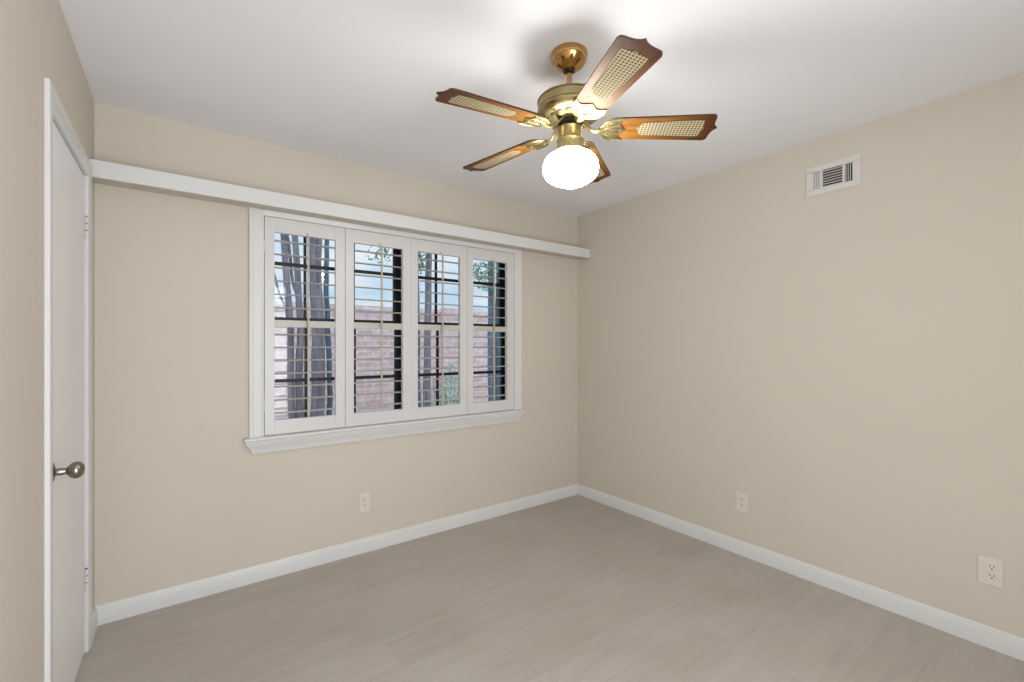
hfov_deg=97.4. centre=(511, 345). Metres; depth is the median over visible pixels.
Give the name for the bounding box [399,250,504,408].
window
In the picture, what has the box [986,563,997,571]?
receptacle
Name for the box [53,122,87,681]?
door
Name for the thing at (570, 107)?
ceiling fan
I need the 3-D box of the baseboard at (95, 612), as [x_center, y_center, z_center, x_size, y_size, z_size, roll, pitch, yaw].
[-0.883,1.260,0.669,0.013,0.089,3.537,0,0,-36]
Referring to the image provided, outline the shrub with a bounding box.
[431,363,457,405]
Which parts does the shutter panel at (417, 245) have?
rail, tilt rod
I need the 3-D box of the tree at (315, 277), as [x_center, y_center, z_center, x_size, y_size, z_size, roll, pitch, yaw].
[-1.932,-0.573,3.988,0.849,4.062,0.829,0,0,-36]
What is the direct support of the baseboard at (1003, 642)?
attached to the wall at (849, 362)
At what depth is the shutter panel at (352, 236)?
2.87 m
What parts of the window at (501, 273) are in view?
sash, sash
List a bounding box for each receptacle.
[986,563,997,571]
[986,572,997,580]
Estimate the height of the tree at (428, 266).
3.767 m
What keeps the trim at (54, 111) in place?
attached to the wall at (36, 41)
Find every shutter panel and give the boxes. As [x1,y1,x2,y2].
[264,216,344,434]
[345,228,410,426]
[411,238,466,419]
[467,247,514,413]
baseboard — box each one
[92,607,97,642]
[94,484,577,625]
[578,484,1023,660]
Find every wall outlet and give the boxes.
[359,492,369,512]
[736,491,747,512]
[977,554,1002,588]
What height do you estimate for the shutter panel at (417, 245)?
1.224 m
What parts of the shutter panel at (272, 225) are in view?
rail, tilt rod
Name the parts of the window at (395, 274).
sash, sash, frame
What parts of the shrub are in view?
stem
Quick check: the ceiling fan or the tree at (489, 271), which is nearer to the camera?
the ceiling fan
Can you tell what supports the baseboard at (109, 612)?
attached to the wall at (181, 497)
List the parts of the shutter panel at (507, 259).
rail, tilt rod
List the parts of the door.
knob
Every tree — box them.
[275,234,332,417]
[366,246,431,406]
[473,261,499,400]
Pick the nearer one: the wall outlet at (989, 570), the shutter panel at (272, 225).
the wall outlet at (989, 570)
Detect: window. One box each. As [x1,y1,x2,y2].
[275,237,398,416]
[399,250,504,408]
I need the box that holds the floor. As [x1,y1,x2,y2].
[75,495,1023,681]
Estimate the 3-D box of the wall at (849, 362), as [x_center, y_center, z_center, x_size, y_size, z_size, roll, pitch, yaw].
[1.731,0.084,2.520,0.140,2.440,3.690,0,0,-36]
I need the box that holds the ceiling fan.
[435,35,716,188]
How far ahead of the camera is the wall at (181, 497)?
2.41 m
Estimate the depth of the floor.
2.08 m
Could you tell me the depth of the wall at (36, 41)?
1.15 m
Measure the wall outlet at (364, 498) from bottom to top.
0.120 m
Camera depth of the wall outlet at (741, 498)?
2.80 m
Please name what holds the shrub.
on the ground
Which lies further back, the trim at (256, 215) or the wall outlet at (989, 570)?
the trim at (256, 215)
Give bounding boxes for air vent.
[806,153,861,197]
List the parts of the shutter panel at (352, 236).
rail, tilt rod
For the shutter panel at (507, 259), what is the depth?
3.41 m
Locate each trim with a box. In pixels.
[44,77,91,681]
[244,409,526,453]
[249,207,521,437]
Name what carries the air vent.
in the wall at (849, 362)
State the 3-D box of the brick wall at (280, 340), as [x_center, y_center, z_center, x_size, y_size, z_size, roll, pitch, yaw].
[0.152,0.469,7.066,17.000,1.970,0.320,0,0,-36]
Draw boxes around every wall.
[0,0,94,681]
[95,102,577,605]
[275,301,487,419]
[578,72,1023,637]
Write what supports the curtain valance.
attached to the wall at (181, 497)
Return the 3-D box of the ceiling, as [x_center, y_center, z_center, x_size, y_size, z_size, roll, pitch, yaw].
[0.370,-1.186,1.603,3.419,0.100,3.830,0,0,-36]
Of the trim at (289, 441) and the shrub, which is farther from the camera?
the shrub
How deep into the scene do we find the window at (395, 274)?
2.90 m
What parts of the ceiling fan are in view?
cane panel, blade, cane panel, blade, glass globe, blade, cane panel, blade, cane panel, blade, cane panel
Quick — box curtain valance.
[90,159,589,258]
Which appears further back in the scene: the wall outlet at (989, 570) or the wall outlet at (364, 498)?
the wall outlet at (364, 498)
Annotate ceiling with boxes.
[59,0,1023,216]
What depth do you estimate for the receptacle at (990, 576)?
1.94 m

